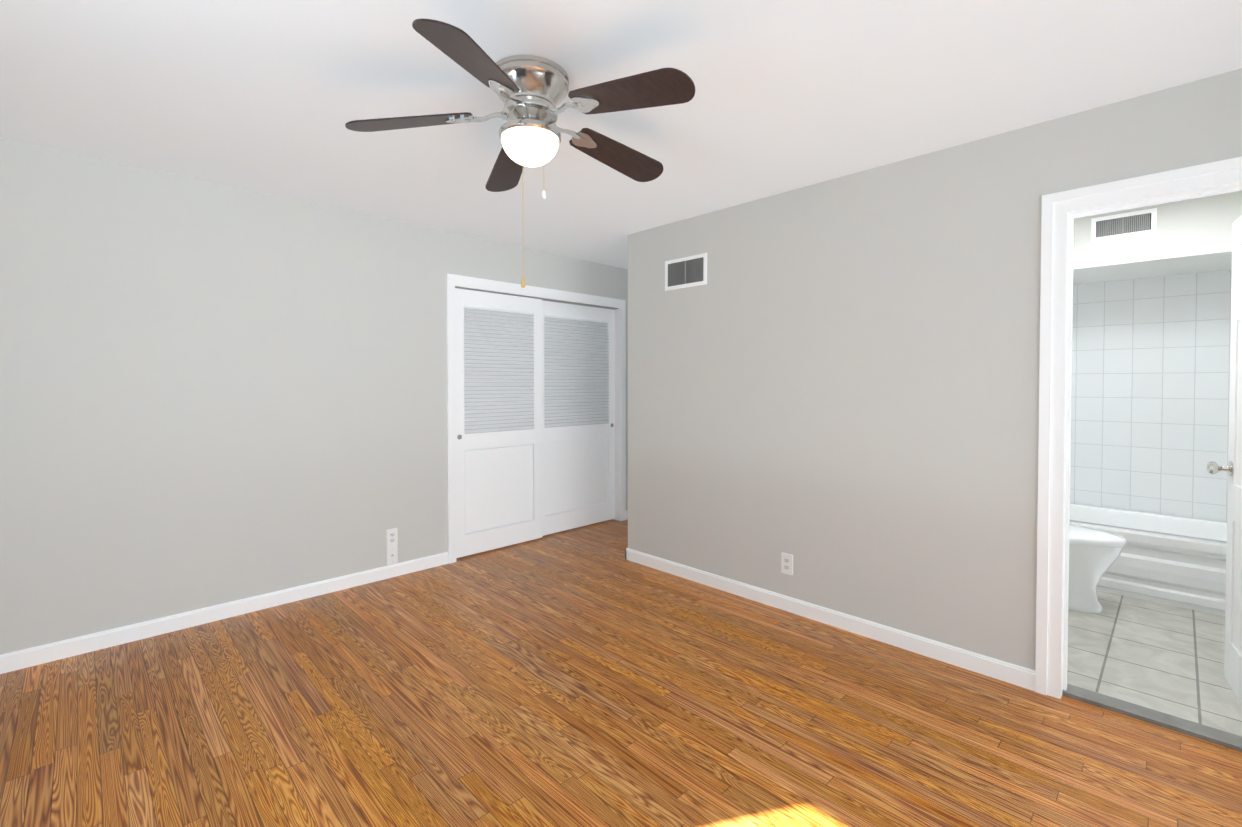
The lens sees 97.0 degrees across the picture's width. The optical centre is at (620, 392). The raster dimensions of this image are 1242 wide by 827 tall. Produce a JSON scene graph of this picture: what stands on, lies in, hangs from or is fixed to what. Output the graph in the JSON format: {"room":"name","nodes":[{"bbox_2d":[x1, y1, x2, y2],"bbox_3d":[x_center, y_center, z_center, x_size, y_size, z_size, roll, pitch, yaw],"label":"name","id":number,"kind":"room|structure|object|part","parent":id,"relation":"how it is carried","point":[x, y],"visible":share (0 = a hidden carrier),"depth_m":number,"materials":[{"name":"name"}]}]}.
{"room":"empty bedroom","nodes":[
{"label":"empty bedroom","id":0,"kind":"room"},
{"bbox_2d":[0,139,627,654],"bbox_3d":[-1.264,0.037,4.141,5.720,2.440,0.120,-1,1,-45],"label":"wall","id":1,"kind":"structure","parent":0,"point":[212,393],"depth_m":3.04,"materials":[{"name":"grey paint"}]},
{"bbox_2d":[0,552,448,673],"bbox_3d":[-2.213,1.232,3.135,2.628,0.085,0.013,-1,1,-45],"label":"baseboard","id":2,"kind":"structure","parent":1,"relation":"attached to","point":[16,660],"depth_m":3.02,"materials":[{"name":"white wood"}]},
{"bbox_2d":[386,528,397,546],"bbox_3d":[-1.569,0.992,3.768,0.074,0.120,0.008,-1,1,-45],"label":"outlet","id":3,"kind":"object","parent":1,"relation":"attached to","point":[392,536],"visible":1,"depth_m":3.77,"materials":[{"name":"plastic"}]},
{"bbox_2d":[387,545,397,564],"bbox_3d":[-1.566,1.114,3.767,0.074,0.120,0.016,-1,1,-45],"label":"outlet","id":4,"kind":"object","parent":1,"relation":"attached to","point":[392,554],"visible":1,"depth_m":3.77,"materials":[{"name":"plastic"}]},
{"bbox_2d":[455,288,542,557],"bbox_3d":[-0.969,0.226,4.400,0.809,2.026,0.037,-1,1,-45],"label":"closet door","id":5,"kind":"structure","parent":1,"relation":"in","point":[498,352],"depth_m":4.38,"materials":[{"name":"white wood"}]},
{"bbox_2d":[446,273,625,563],"bbox_3d":[-0.659,0.181,4.726,1.844,2.132,0.140,-1,1,-45],"label":"trim","id":6,"kind":"structure","parent":1,"relation":"attached to","point":[453,281],"depth_m":4.49,"materials":[{"name":"white wood"}]},
{"bbox_2d":[455,286,618,309],"bbox_3d":[-0.670,-0.800,4.720,1.720,0.006,0.108,-1,1,-45],"label":"trim","id":7,"kind":"structure","parent":1,"relation":"attached to","point":[567,302],"depth_m":4.74,"materials":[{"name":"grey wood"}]},
{"bbox_2d":[542,300,614,535],"bbox_3d":[-0.399,0.215,5.017,0.929,2.026,0.037,-1,1,-45],"label":"closet door","id":8,"kind":"structure","parent":1,"relation":"in","point":[578,415],"depth_m":5.01,"materials":[{"name":"white wood"}]},
{"bbox_2d":[0,519,1241,826],"bbox_3d":[0.303,1.307,3.012,6.340,0.060,5.420,-1,1,-45],"label":"floor","id":9,"kind":"structure","parent":0,"point":[588,675],"depth_m":2.13,"materials":[{"name":"brown wood"}]},
{"bbox_2d":[1062,683,1241,751],"bbox_3d":[2.128,1.284,2.160,0.095,0.016,0.607,-1,1,-45],"label":"threshold","id":10,"kind":"object","parent":9,"relation":"on","point":[1196,730],"visible":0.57,"depth_m":2.16,"materials":[{"name":"stone"}]},
{"bbox_2d":[0,0,1241,268],"bbox_3d":[0.303,-1.193,2.969,6.340,0.060,5.420,-1,1,-45],"label":"ceiling","id":11,"kind":"structure","parent":0,"point":[268,96],"depth_m":2.06,"materials":[{"name":"white paint"}]},
{"bbox_2d":[345,19,695,287],"bbox_3d":[-0.291,-0.756,2.020,1.204,0.781,1.231,-1,1,-45],"label":"ceiling fan","id":12,"kind":"object","parent":11,"relation":"hanging from","point":[531,91],"visible":1,"depth_m":1.90,"materials":[{"name":"brown wood"}]},
{"bbox_3d":[-0.330,-0.878,1.999,0.208,0.096,0.208,-1,1,-45],"label":"lamp shade","id":13,"kind":"part","parent":12,"relation":"part of","materials":[{"name":"white glass"}]},
{"bbox_2d":[628,68,1241,670],"bbox_3d":[1.391,0.059,2.854,0.120,2.440,3.700,-1,1,-45],"label":"wall","id":14,"kind":"structure","parent":0,"point":[834,388],"depth_m":2.83,"materials":[{"name":"grey paint"}]},
{"bbox_2d":[665,253,706,290],"bbox_3d":[0.434,-0.816,3.721,0.008,0.205,0.360,-1,1,-45],"label":"air vent","id":15,"kind":"object","parent":14,"relation":"in","point":[688,271],"visible":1,"depth_m":3.72,"materials":[{"name":"white metal"}]},
{"bbox_2d":[781,552,792,574],"bbox_3d":[0.969,0.998,3.209,0.008,0.120,0.074,-1,1,-45],"label":"outlet","id":16,"kind":"object","parent":14,"relation":"attached to","point":[786,563],"visible":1,"depth_m":3.21,"materials":[{"name":"plastic"}]},
{"bbox_2d":[625,548,1034,690],"bbox_3d":[0.914,1.230,3.265,0.013,0.085,2.501,-1,1,-45],"label":"baseboard","id":17,"kind":"structure","parent":14,"relation":"attached to","point":[1013,674],"depth_m":2.91,"materials":[{"name":"white wood"}]},
{"bbox_2d":[1035,156,1241,698],"bbox_3d":[2.110,0.230,2.124,0.150,2.125,0.777,-1,1,-45],"label":"door frame","id":18,"kind":"structure","parent":14,"relation":"attached to","point":[1057,207],"depth_m":2.31,"materials":[{"name":"white wood"}]},
{"bbox_2d":[1207,216,1241,705],"bbox_3d":[2.514,0.265,2.224,0.601,2.022,0.185,-1,1,-45],"label":"bathroom door","id":19,"kind":"structure","parent":14,"relation":"in","point":[1233,643],"depth_m":2.37,"materials":[{"name":"white wood"}]},
{"bbox_3d":[2.691,0.332,2.400,0.103,0.064,0.185,-1,1,-45],"label":"knob","id":20,"kind":"part","parent":19,"relation":"part of","materials":[{"name":"silver metal"}]},
{"bbox_2d":[1067,590,1241,735],"bbox_3d":[2.882,1.271,3.094,2.310,0.008,1.520,-1,1,-45],"label":"floor","id":21,"kind":"structure","parent":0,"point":[1164,658],"depth_m":2.64,"materials":[{"name":"beige tile"}]},
{"bbox_2d":[1068,525,1125,612],"bbox_3d":[2.596,0.857,3.355,0.490,0.812,0.718,-1,1,-45],"label":"toilet","id":22,"kind":"object","parent":21,"relation":"on","point":[1094,554],"visible":0.27,"depth_m":3.16,"materials":[{"name":"ceramic"}]},
{"bbox_2d":[1070,503,1226,615],"bbox_3d":[3.421,1.056,3.621,0.748,0.420,1.504,-1,1,-45],"label":"bathtub","id":23,"kind":"object","parent":21,"relation":"on","point":[1178,561],"visible":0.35,"depth_m":3.33,"materials":[{"name":"ceramic"}]},
{"bbox_2d":[1073,191,1241,284],"bbox_3d":[3.438,-0.989,3.602,0.750,0.370,1.520,-1,1,-45],"label":"ceiling soffit","id":24,"kind":"structure","parent":0,"point":[1191,236],"depth_m":3.31,"materials":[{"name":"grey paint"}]},
{"bbox_2d":[1091,208,1156,241],"bbox_3d":[3.104,-1.035,3.399,0.008,0.150,0.300,-1,1,-45],"label":"air vent","id":25,"kind":"object","parent":24,"relation":"attached to","point":[1131,224],"visible":1,"depth_m":3.39,"materials":[{"name":"white metal"}]},
{"bbox_3d":[2.924,0.055,3.115,2.430,2.440,1.760,-1,1,-45],"label":"wall","id":26,"kind":"structure","parent":0,"visible":0},
{"bbox_2d":[1070,270,1231,521],"bbox_3d":[3.702,0.027,3.880,0.008,1.670,1.520,-1,1,-45],"label":"wall tiles","id":27,"kind":"structure","parent":26,"relation":"attached to","point":[1150,387],"depth_m":3.85,"materials":[{"name":"white tile"}]}
]}

